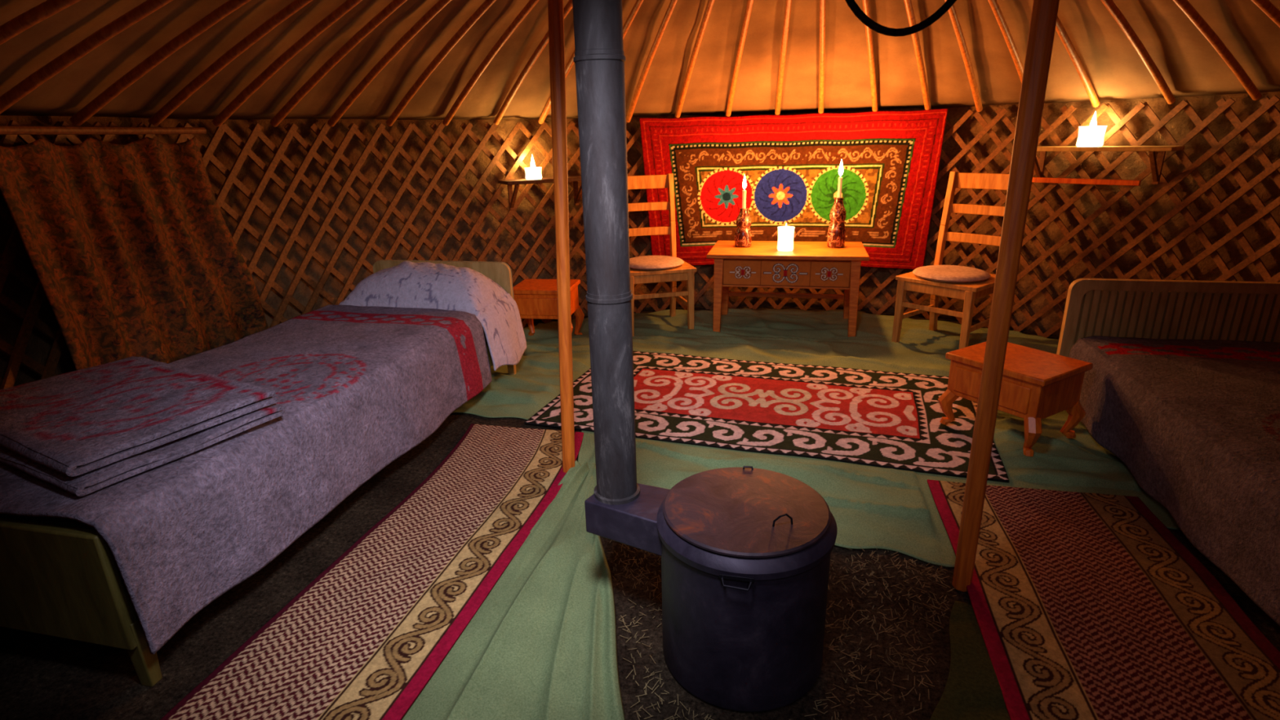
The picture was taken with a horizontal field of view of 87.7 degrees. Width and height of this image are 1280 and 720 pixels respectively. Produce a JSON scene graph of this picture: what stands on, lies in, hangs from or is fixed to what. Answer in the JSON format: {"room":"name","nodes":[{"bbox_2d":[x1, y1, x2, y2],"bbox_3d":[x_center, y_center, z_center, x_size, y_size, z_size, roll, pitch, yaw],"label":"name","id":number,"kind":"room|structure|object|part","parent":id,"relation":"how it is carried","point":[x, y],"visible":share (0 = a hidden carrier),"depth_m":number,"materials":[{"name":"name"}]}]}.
{"room":"traditional dwelling","nodes":[
{"label":"traditional dwelling","id":0,"kind":"room"},
{"bbox_2d":[0,0,1279,119],"bbox_3d":[0.518,-1.313,1.989,5.660,0.944,5.660,5,20,19],"label":"ceiling","id":1,"kind":"structure","parent":0,"point":[1188,64],"depth_m":3.45,"materials":[{"name":"fabric"}]},
{"bbox_3d":[0.506,-1.778,1.832,1.176,0.214,1.176,3,19,13],"label":"wheel","id":2,"kind":"object","parent":1,"relation":"attached to","visible":0},
{"bbox_2d":[844,0,956,36],"bbox_3d":[0.778,-1.313,1.915,0.540,0.696,0.031,3,19,13],"label":"rope","id":3,"kind":"object","parent":2,"relation":"hanging from","point":[859,13],"visible":1,"depth_m":2.01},
{"bbox_2d":[0,306,1279,719],"bbox_3d":[0.565,0.483,2.594,5.768,0.001,5.768,3,19,13],"label":"floor","id":4,"kind":"structure","parent":0,"point":[42,677],"depth_m":1.83,"materials":[{"name":"soil"}]},
{"bbox_2d":[0,259,515,686],"bbox_3d":[-1.379,0.131,2.759,0.843,0.659,2.380,3,19,13],"label":"bed","id":5,"kind":"object","parent":4,"relation":"on","point":[59,578],"visible":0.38,"depth_m":1.63,"materials":[{"name":"beige paint"}]},
{"bbox_3d":[-1.643,0.538,1.688,0.815,0.325,0.030,3,19,13],"label":"footboard","id":6,"kind":"part","parent":5,"relation":"part of","materials":[{"name":"green paint"}]},
{"bbox_3d":[-1.256,0.733,1.682,0.050,0.200,0.045,3,19,13],"label":"leg","id":7,"kind":"part","parent":5,"relation":"part of","materials":[{"name":"green paint"}]},
{"bbox_3d":[-1.383,0.098,2.737,0.795,0.175,2.300,3,19,13],"label":"mattress","id":8,"kind":"part","parent":5,"relation":"part of","materials":[{"name":"grey fabric"}]},
{"bbox_2d":[0,304,492,654],"bbox_3d":[-1.395,0.219,2.549,0.899,0.390,1.921,3,19,13],"label":"blanket","id":9,"kind":"object","parent":5,"relation":"on","point":[358,388],"visible":0.83,"depth_m":2.12,"materials":[{"name":"fabric"}]},
{"bbox_2d":[0,403,284,496],"bbox_3d":[-1.583,0.181,2.000,0.835,0.035,0.560,8,21,26],"label":"folded blanket","id":10,"kind":"object","parent":9,"relation":"on","point":[86,483],"visible":0.33,"depth_m":1.74,"materials":[{"name":"fabric"}]},
{"bbox_2d":[0,355,277,476],"bbox_3d":[-1.600,0.132,2.002,0.830,0.044,0.546,9,21,28],"label":"folded blanket","id":11,"kind":"object","parent":10,"relation":"on","point":[76,423],"visible":1,"depth_m":1.92,"materials":[{"name":"fabric"}]},
{"bbox_3d":[-1.377,0.234,2.794,0.805,0.120,2.320,3,19,13],"label":"frame","id":12,"kind":"part","parent":5,"relation":"part of","materials":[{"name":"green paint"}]},
{"bbox_2d":[338,261,526,370],"bbox_3d":[-1.107,-0.254,3.589,0.897,0.552,0.410,3,19,13],"label":"pillow","id":13,"kind":"object","parent":5,"relation":"on","point":[407,284],"visible":0.93,"depth_m":3.44,"materials":[{"name":"white cotton cloth"}]},
{"bbox_3d":[-1.117,-0.315,3.817,0.843,0.503,0.030,3,19,13],"label":"headboard","id":14,"kind":"part","parent":5,"relation":"part of","materials":[{"name":"beige paint"}]},
{"bbox_3d":[-0.736,0.001,3.811,0.050,0.200,0.045,3,19,13],"label":"leg","id":15,"kind":"part","parent":5,"relation":"part of","materials":[{"name":"beige paint"}]},
{"bbox_2d":[160,423,583,719],"bbox_3d":[-0.711,0.654,2.130,0.613,0.015,2.106,2,19,11],"label":"runner rug","id":16,"kind":"object","parent":4,"relation":"on","point":[362,640],"visible":0.98,"depth_m":1.97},
{"bbox_2d":[401,460,625,719],"bbox_3d":[-0.137,0.718,1.838,0.750,0.065,1.774,3,19,13],"label":"cloth","id":17,"kind":"object","parent":4,"relation":"on","point":[541,645],"visible":0.87,"depth_m":1.78,"materials":[{"name":"green fabric"}]},
{"bbox_2d":[547,0,574,472],"bbox_3d":[-0.279,-0.545,2.358,0.125,2.142,0.053,3,19,13],"label":"support post","id":18,"kind":"object","parent":4,"relation":"on","point":[555,7],"visible":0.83,"depth_m":2.35,"materials":[{"name":"brown wood"}]},
{"bbox_2d":[572,0,837,711],"bbox_3d":[0.175,-0.530,1.388,0.436,2.690,0.602,-19,25,-42],"label":"stove","id":19,"kind":"object","parent":4,"relation":"on","point":[744,552],"visible":1,"depth_m":1.54,"materials":[{"name":"metal"}]},
{"bbox_3d":[0.208,0.478,1.436,0.075,0.020,0.031,3,19,13],"label":"handle","id":20,"kind":"part","parent":19,"relation":"part of","materials":[{"name":"black metal"}]},
{"bbox_3d":[0.257,0.356,1.625,0.402,0.019,0.402,3,19,13],"label":"lid","id":21,"kind":"part","parent":19,"relation":"part of","materials":[{"name":"metal"}]},
{"bbox_3d":[0.328,0.366,1.523,0.050,0.036,0.015,-5,19,-9],"label":"lid handle","id":22,"kind":"part","parent":19,"relation":"part of","materials":[{"name":"black metal"}]},
{"bbox_2d":[609,540,956,719],"bbox_3d":[0.307,0.777,1.716,1.095,0.011,1.217,3,19,13],"label":"straw","id":23,"kind":"object","parent":4,"relation":"on","point":[871,554],"visible":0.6,"depth_m":1.82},
{"bbox_2d":[452,307,1180,567],"bbox_3d":[0.545,0.086,3.668,4.359,0.062,3.105,3,19,13],"label":"cloth","id":24,"kind":"object","parent":4,"relation":"on","point":[889,508],"visible":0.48,"depth_m":2.98,"materials":[{"name":"green fabric"}]},
{"bbox_2d":[512,279,584,335],"bbox_3d":[-0.603,-0.297,4.332,0.419,0.394,0.373,2,19,9],"label":"nightstand","id":25,"kind":"object","parent":24,"relation":"on","point":[535,299],"visible":0.52,"depth_m":4.17,"materials":[{"name":"orange paint"}]},
{"bbox_3d":[-0.744,-0.267,4.521,0.064,0.224,0.091,-14,22,-33],"label":"leg","id":26,"kind":"part","parent":25,"relation":"part of","materials":[{"name":"orange paint"}]},
{"bbox_3d":[-0.629,-0.332,4.159,0.289,0.110,0.014,2,19,9],"label":"drawer","id":27,"kind":"part","parent":25,"relation":"part of","materials":[{"name":"orange paint"}]},
{"bbox_3d":[-0.412,-0.258,4.468,0.091,0.224,0.064,-14,22,-33],"label":"leg","id":28,"kind":"part","parent":25,"relation":"part of","materials":[{"name":"orange paint"}]},
{"bbox_2d":[627,173,696,336],"bbox_3d":[0.080,-0.719,4.570,0.490,1.045,0.503,-6,19,-12],"label":"chair","id":29,"kind":"object","parent":24,"relation":"on","point":[685,272],"visible":0.55,"depth_m":4.63,"materials":[{"name":"brown wood"}]},
{"bbox_3d":[-0.060,-0.343,4.412,0.044,0.436,0.044,-6,19,-12],"label":"leg","id":30,"kind":"part","parent":29,"relation":"part of","materials":[{"name":"brown wood"}]},
{"bbox_2d":[629,255,684,270],"bbox_3d":[0.088,-0.664,4.536,0.424,0.038,0.424,-6,19,-14],"label":"seat cushion","id":31,"kind":"object","parent":29,"relation":"on","point":[645,262],"visible":0.89,"depth_m":4.44,"materials":[{"name":"fabric"}]},
{"bbox_3d":[0.089,-0.613,4.575,0.490,0.080,0.440,-6,19,-12],"label":"seat","id":32,"kind":"part","parent":29,"relation":"part of","materials":[{"name":"brown wood"}]},
{"bbox_3d":[0.231,-0.798,4.791,0.034,1.045,0.113,-6,19,-12],"label":"leg","id":33,"kind":"part","parent":29,"relation":"part of","materials":[{"name":"brown wood"}]},
{"bbox_3d":[0.339,-0.382,4.496,0.044,0.436,0.044,-6,19,-12],"label":"leg","id":34,"kind":"part","parent":29,"relation":"part of","materials":[{"name":"brown wood"}]},
{"bbox_2d":[524,351,1008,482],"bbox_3d":[0.616,0.201,3.390,2.069,0.013,1.188,5,20,18],"label":"rug","id":35,"kind":"object","parent":24,"relation":"on","point":[888,420],"visible":0.81,"depth_m":3.22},
{"bbox_2d":[706,240,869,337],"bbox_3d":[0.989,-0.481,4.542,1.000,0.564,0.600,3,19,13],"label":"table","id":36,"kind":"object","parent":24,"relation":"on","point":[810,264],"visible":0.99,"depth_m":4.29,"materials":[{"name":"brown wood"}]},
{"bbox_3d":[0.520,-0.415,4.420,0.062,0.539,0.067,3,19,13],"label":"leg","id":37,"kind":"part","parent":36,"relation":"part of","materials":[{"name":"brown wood"}]},
{"bbox_3d":[0.628,-0.566,4.860,0.062,0.539,0.067,3,19,13],"label":"leg","id":38,"kind":"part","parent":36,"relation":"part of","materials":[{"name":"brown wood"}]},
{"bbox_2d":[734,174,751,247],"bbox_3d":[0.698,-1.000,4.478,0.116,0.475,0.116,3,19,13],"label":"candle holder","id":39,"kind":"object","parent":36,"relation":"on","point":[743,235],"visible":1,"depth_m":4.47,"materials":[{"name":"glass"}]},
{"bbox_2d":[734,208,751,247],"bbox_3d":[0.701,-0.896,4.513,0.116,0.255,0.116,3,19,13],"label":"bottle","id":40,"kind":"object","parent":39,"relation":"on","point":[743,235],"depth_m":4.48,"materials":[{"name":"glass"}]},
{"bbox_2d":[742,190,746,208],"bbox_3d":[0.696,-1.072,4.454,0.026,0.125,0.026,3,19,13],"label":"candle","id":41,"kind":"object","parent":39,"relation":"on","point":[744,192],"depth_m":4.45,"materials":[{"name":"white wax"}]},
{"bbox_2d":[777,223,795,251],"bbox_3d":[0.948,-0.801,4.333,0.109,0.177,0.109,3,19,13],"label":"candle","id":42,"kind":"object","parent":36,"relation":"on","point":[785,233],"visible":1,"depth_m":4.30,"materials":[{"name":"white wax"}]},
{"bbox_3d":[0.930,-0.555,4.267,0.800,0.170,0.001,3,19,13],"label":"painted panel","id":43,"kind":"part","parent":36,"relation":"part of","materials":[{"name":"brown wood"}]},
{"bbox_2d":[826,160,845,248],"bbox_3d":[1.295,-1.018,4.347,0.116,0.563,0.116,3,19,13],"label":"candle holder","id":44,"kind":"object","parent":36,"relation":"on","point":[837,228],"visible":1,"depth_m":4.35,"materials":[{"name":"glass"}]},
{"bbox_2d":[826,197,845,248],"bbox_3d":[1.298,-0.903,4.386,0.116,0.320,0.116,3,19,13],"label":"bottle","id":45,"kind":"object","parent":44,"relation":"on","point":[837,228],"depth_m":4.35,"materials":[{"name":"glass"}]},
{"bbox_2d":[836,177,842,197],"bbox_3d":[1.293,-1.114,4.315,0.026,0.135,0.026,3,19,13],"label":"candle","id":46,"kind":"object","parent":44,"relation":"on","point":[840,179],"depth_m":4.31,"materials":[{"name":"white wax"}]},
{"bbox_3d":[1.458,-0.524,4.671,0.062,0.539,0.067,3,19,13],"label":"leg","id":47,"kind":"part","parent":36,"relation":"part of","materials":[{"name":"brown wood"}]},
{"bbox_3d":[1.351,-0.373,4.231,0.062,0.539,0.067,3,19,13],"label":"leg","id":48,"kind":"part","parent":36,"relation":"part of","materials":[{"name":"brown wood"}]},
{"bbox_2d":[891,171,1008,349],"bbox_3d":[1.889,-0.565,3.971,0.503,1.045,0.490,-16,23,-36],"label":"chair","id":49,"kind":"object","parent":24,"relation":"on","point":[968,292],"visible":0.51,"depth_m":3.98,"materials":[{"name":"brown wood"}]},
{"bbox_3d":[1.589,-0.276,4.084,0.044,0.436,0.044,-16,23,-36],"label":"leg","id":50,"kind":"part","parent":49,"relation":"part of","materials":[{"name":"brown wood"}]},
{"bbox_3d":[1.915,-0.654,4.235,0.113,1.045,0.034,-16,23,-36],"label":"leg","id":51,"kind":"part","parent":49,"relation":"part of","materials":[{"name":"brown wood"}]},
{"bbox_3d":[1.868,-0.461,3.986,0.440,0.080,0.490,-16,23,-36],"label":"seat","id":52,"kind":"part","parent":49,"relation":"part of","materials":[{"name":"brown wood"}]},
{"bbox_2d":[912,265,991,282],"bbox_3d":[1.843,-0.513,3.953,0.424,0.038,0.424,15,24,39],"label":"seat cushion","id":53,"kind":"object","parent":49,"relation":"on","point":[947,273],"visible":1,"depth_m":3.87,"materials":[{"name":"fabric"}]},
{"bbox_3d":[1.847,-0.180,3.780,0.044,0.436,0.044,-16,23,-36],"label":"leg","id":54,"kind":"part","parent":49,"relation":"part of","materials":[{"name":"brown wood"}]},
{"bbox_2d":[937,342,1093,456],"bbox_3d":[1.608,0.151,2.887,0.388,0.339,0.460,-12,21,-29],"label":"nightstand","id":55,"kind":"object","parent":24,"relation":"on","point":[1037,385],"visible":0.77,"depth_m":2.74,"materials":[{"name":"orange wood"}]},
{"bbox_3d":[1.381,0.208,2.994,0.088,0.173,0.064,3,19,14],"label":"leg","id":56,"kind":"part","parent":55,"relation":"part of","materials":[{"name":"orange paint"}]},
{"bbox_3d":[1.466,0.122,2.789,0.014,0.110,0.327,-12,21,-29],"label":"drawer","id":57,"kind":"part","parent":55,"relation":"part of","materials":[{"name":"orange paint"}]},
{"bbox_3d":[1.576,0.307,2.685,0.064,0.173,0.088,3,19,14],"label":"leg","id":58,"kind":"part","parent":55,"relation":"part of","materials":[{"name":"orange paint"}]},
{"bbox_3d":[1.839,0.250,2.833,0.088,0.173,0.064,3,19,14],"label":"leg","id":59,"kind":"part","parent":55,"relation":"part of","materials":[{"name":"orange paint"}]},
{"bbox_2d":[929,600,1010,719],"bbox_3d":[0.667,0.872,1.385,0.348,0.022,1.200,3,19,13],"label":"cloth","id":60,"kind":"object","parent":4,"relation":"on","point":[972,691],"visible":0.93,"depth_m":1.63,"materials":[{"name":"green fabric"}]},
{"bbox_2d":[952,0,1059,591],"bbox_3d":[0.925,-0.347,1.645,0.065,2.160,0.053,3,19,13],"label":"support post","id":61,"kind":"object","parent":4,"relation":"on","point":[1044,12],"visible":0.93,"depth_m":1.67,"materials":[{"name":"brown wood"}]},
{"bbox_2d":[927,479,1279,719],"bbox_3d":[1.234,0.782,1.600,0.725,0.015,1.915,3,19,13],"label":"runner rug","id":62,"kind":"object","parent":4,"relation":"on","point":[1086,606],"visible":0.98,"depth_m":1.82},
{"bbox_2d":[1056,278,1279,357],"bbox_3d":[2.151,0.320,1.961,0.915,0.635,2.340,3,19,13],"label":"headboard","id":63,"kind":"object","parent":4,"relation":"on","point":[1149,308],"visible":0.34,"depth_m":2.96,"materials":[{"name":"beige paint"}]},
{"bbox_2d":[1068,335,1279,626],"bbox_3d":[2.127,0.426,1.949,0.858,0.342,2.281,3,19,13],"label":"blanket","id":64,"kind":"object","parent":63,"relation":"on","point":[1195,423],"visible":0.94,"depth_m":2.25,"materials":[{"name":"fabric"}]},
{"bbox_2d":[0,91,1279,389],"bbox_3d":[0.549,-0.179,2.376,5.542,1.415,5.532,3,19,13],"label":"wall","id":65,"kind":"structure","parent":0,"point":[16,353],"depth_m":3.85,"materials":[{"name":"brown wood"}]},
{"bbox_2d":[0,0,80,44],"bbox_3d":[-1.123,-1.189,1.850,2.214,0.954,0.035,-3,19,-5],"label":"pole","id":66,"kind":"object","parent":65,"relation":"on","point":[20,24],"visible":1,"depth_m":1.85,"materials":[{"name":"paint"}]},
{"bbox_2d":[0,0,173,114],"bbox_3d":[-1.132,-1.258,2.054,2.214,0.954,0.035,-1,19,2],"label":"pole","id":67,"kind":"object","parent":65,"relation":"on","point":[36,79],"visible":1,"depth_m":2.15,"materials":[{"name":"paint"}]},
{"bbox_2d":[0,125,206,134],"bbox_3d":[-2.049,-0.869,2.522,0.074,0.028,1.008,1,19,8],"label":"curtain rod","id":68,"kind":"object","parent":65,"relation":"attached to","point":[4,130],"visible":1,"depth_m":2.52,"materials":[{"name":"brown wood"}]},
{"bbox_2d":[0,136,268,370],"bbox_3d":[-2.029,-0.391,2.781,0.146,1.025,1.018,2,19,9],"label":"curtain","id":69,"kind":"object","parent":68,"relation":"hanging from","point":[131,250],"visible":0.88,"depth_m":2.71,"materials":[{"name":"brown fabric"}]},
{"bbox_2d":[70,0,250,126],"bbox_3d":[-1.112,-1.327,2.259,2.214,0.954,0.035,2,19,9],"label":"pole","id":70,"kind":"object","parent":65,"relation":"on","point":[229,6],"visible":1,"depth_m":2.44,"materials":[{"name":"paint"}]},
{"bbox_2d":[148,0,312,125],"bbox_3d":[-1.067,-1.392,2.446,2.214,0.954,0.035,4,19,16],"label":"pole","id":71,"kind":"object","parent":65,"relation":"on","point":[228,56],"visible":1,"depth_m":2.68,"materials":[{"name":"paint"}]},
{"bbox_2d":[212,0,362,127],"bbox_3d":[-1.007,-1.448,2.610,2.214,0.954,0.035,6,20,22],"label":"pole","id":72,"kind":"object","parent":65,"relation":"on","point":[348,5],"visible":1,"depth_m":2.88,"materials":[{"name":"paint"}]},
{"bbox_2d":[270,0,407,126],"bbox_3d":[-0.929,-1.502,2.764,2.214,0.954,0.035,9,21,28],"label":"pole","id":73,"kind":"object","parent":65,"relation":"on","point":[393,5],"visible":1,"depth_m":3.07,"materials":[{"name":"paint"}]},
{"bbox_2d":[327,0,451,126],"bbox_3d":[-0.825,-1.558,2.920,2.214,0.954,0.035,12,23,34],"label":"pole","id":74,"kind":"object","parent":65,"relation":"on","point":[434,10],"visible":1,"depth_m":3.25,"materials":[{"name":"paint"}]},
{"bbox_2d":[386,0,496,126],"bbox_3d":[-0.690,-1.613,3.075,2.214,0.954,0.035,15,25,41],"label":"pole","id":75,"kind":"object","parent":65,"relation":"on","point":[486,4],"visible":1,"depth_m":3.42,"materials":[{"name":"paint"}]},
{"bbox_2d":[442,0,538,125],"bbox_3d":[-0.531,-1.665,3.216,0.035,0.954,2.214,-16,23,-37],"label":"pole","id":76,"kind":"object","parent":65,"relation":"on","point":[531,4],"visible":1,"depth_m":3.58,"materials":[{"name":"paint"}]},
{"bbox_2d":[493,0,573,124],"bbox_3d":[-0.365,-1.707,3.328,0.035,0.954,2.214,-13,22,-30],"label":"pole","id":77,"kind":"object","parent":65,"relation":"on","point":[568,6],"visible":0.86,"depth_m":3.82,"materials":[{"name":"paint"}]},
{"bbox_2d":[497,175,582,210],"bbox_3d":[-0.617,-1.124,4.508,0.620,0.201,0.220,-10,21,-25],"label":"wall shelf","id":78,"kind":"object","parent":65,"relation":"attached to","point":[577,195],"visible":0.84,"depth_m":4.45,"materials":[{"name":"brown wood"}]},
{"bbox_2d":[524,155,542,179],"bbox_3d":[-0.705,-1.272,4.389,0.116,0.159,0.116,3,19,13],"label":"candle jar","id":79,"kind":"object","parent":78,"relation":"on","point":[532,172],"visible":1,"depth_m":4.37,"materials":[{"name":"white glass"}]},
{"bbox_2d":[537,50,575,124],"bbox_3d":[-0.201,-1.740,3.413,0.035,0.954,2.214,-10,20,-24],"label":"pole","id":80,"kind":"object","parent":65,"relation":"on","point":[571,62],"visible":0.38,"depth_m":4.26,"materials":[{"name":"paint"}]},
{"bbox_2d":[622,0,643,39],"bbox_3d":[-0.036,-1.766,3.478,0.035,0.954,2.214,-8,20,-18],"label":"pole","id":81,"kind":"object","parent":65,"relation":"on","point":[637,4],"visible":0.22,"depth_m":3.47,"materials":[{"name":"paint"}]},
{"bbox_2d":[626,0,677,122],"bbox_3d":[0.149,-1.788,3.527,0.035,0.954,2.214,-6,19,-12],"label":"pole","id":82,"kind":"object","parent":65,"relation":"on","point":[671,6],"visible":0.98,"depth_m":3.92,"materials":[{"name":"paint"}]},
{"bbox_2d":[674,0,715,118],"bbox_3d":[0.357,-1.804,3.558,0.035,0.954,2.214,-3,19,-5],"label":"pole","id":83,"kind":"object","parent":65,"relation":"on","point":[710,2],"visible":0.97,"depth_m":3.95,"materials":[{"name":"paint"}]},
{"bbox_2d":[724,0,753,116],"bbox_3d":[0.577,-1.811,3.563,0.035,0.954,2.214,-1,19,2],"label":"pole","id":84,"kind":"object","parent":65,"relation":"on","point":[749,3],"visible":0.95,"depth_m":3.97,"materials":[{"name":"paint"}]},
{"bbox_2d":[774,0,791,115],"bbox_3d":[0.782,-1.810,3.542,0.035,0.954,2.214,2,19,9],"label":"pole","id":85,"kind":"object","parent":65,"relation":"on","point":[788,2],"visible":0.93,"depth_m":3.95,"materials":[{"name":"paint"}]},
{"bbox_2d":[639,108,947,269],"bbox_3d":[1.021,-1.187,4.736,2.021,1.053,0.206,2,19,10],"label":"tapestry","id":86,"kind":"object","parent":65,"relation":"attached to","point":[790,164],"visible":0.84,"depth_m":4.72,"materials":[{"name":"fabric"}]},
{"bbox_2d":[817,0,826,113],"bbox_3d":[0.960,-1.801,3.504,0.035,0.954,2.214,4,19,15],"label":"pole","id":87,"kind":"object","parent":65,"relation":"on","point":[822,2],"visible":0.95,"depth_m":3.92,"materials":[{"name":"paint"}]},
{"bbox_2d":[862,0,878,111],"bbox_3d":[1.162,-1.783,3.436,0.035,0.954,2.214,6,20,22],"label":"pole","id":88,"kind":"object","parent":65,"relation":"on","point":[866,9],"visible":0.87,"depth_m":3.91,"materials":[{"name":"paint"}]},
{"bbox_2d":[903,0,931,110],"bbox_3d":[1.342,-1.759,3.349,0.035,0.954,2.214,9,21,29],"label":"pole","id":89,"kind":"object","parent":65,"relation":"on","point":[908,3],"visible":0.87,"depth_m":3.80,"materials":[{"name":"paint"}]},
{"bbox_2d":[944,0,982,111],"bbox_3d":[1.495,-1.731,3.253,0.035,0.954,2.214,12,23,35],"label":"pole","id":90,"kind":"object","parent":65,"relation":"on","point":[952,11],"visible":1,"depth_m":3.71,"materials":[{"name":"paint"}]},
{"bbox_2d":[987,0,1023,83],"bbox_3d":[1.637,-1.697,3.142,0.035,0.954,2.214,15,25,40],"label":"pole","id":91,"kind":"object","parent":65,"relation":"on","point":[993,4],"visible":0.63,"depth_m":3.44,"materials":[{"name":"paint"}]},
{"bbox_2d":[1055,15,1100,107],"bbox_3d":[1.772,-1.655,3.008,2.214,0.954,0.035,-17,24,-38],"label":"pole","id":92,"kind":"object","parent":65,"relation":"on","point":[1060,28],"visible":0.82,"depth_m":3.50,"materials":[{"name":"paint"}]},
{"bbox_2d":[1031,146,1185,186],"bbox_3d":[2.559,-1.101,3.786,0.220,0.211,0.780,-16,23,-36],"label":"wall shelf","id":93,"kind":"object","parent":65,"relation":"attached to","point":[1157,165],"visible":0.77,"depth_m":3.72,"materials":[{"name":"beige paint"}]},
{"bbox_3d":[2.577,-1.053,3.925,0.022,0.030,0.620,-16,23,-36],"label":"rail","id":94,"kind":"part","parent":93,"relation":"part of","materials":[{"name":"orange paint"}]},
{"bbox_2d":[1075,111,1107,146],"bbox_3d":[2.527,-1.291,3.724,0.136,0.189,0.136,3,19,13],"label":"candle","id":95,"kind":"object","parent":93,"relation":"on","point":[1091,135],"visible":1,"depth_m":3.69,"materials":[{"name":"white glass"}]},
{"bbox_2d":[1075,125,1107,146],"bbox_3d":[2.528,-1.253,3.737,0.136,0.110,0.136,3,19,13],"label":"glass jar","id":96,"kind":"object","parent":95,"relation":"on","point":[1090,135],"depth_m":3.69,"materials":[{"name":"white"}]},
{"bbox_2d":[1100,0,1175,104],"bbox_3d":[1.901,-1.603,2.844,2.214,0.954,0.035,-13,22,-31],"label":"pole","id":97,"kind":"object","parent":65,"relation":"on","point":[1112,7],"visible":1,"depth_m":3.22,"materials":[{"name":"paint"}]},
{"bbox_2d":[1172,0,1262,100],"bbox_3d":[2.008,-1.545,2.663,2.214,0.954,0.035,-10,20,-24],"label":"pole","id":98,"kind":"object","parent":65,"relation":"on","point":[1188,9],"visible":1,"depth_m":3.00,"materials":[{"name":"paint"}]},
{"bbox_2d":[1251,0,1279,27],"bbox_3d":[2.084,-1.487,2.484,2.214,0.954,0.035,-7,20,-17],"label":"pole","id":99,"kind":"object","parent":65,"relation":"on","point":[1266,6],"visible":1,"depth_m":2.65,"materials":[{"name":"paint"}]}
]}

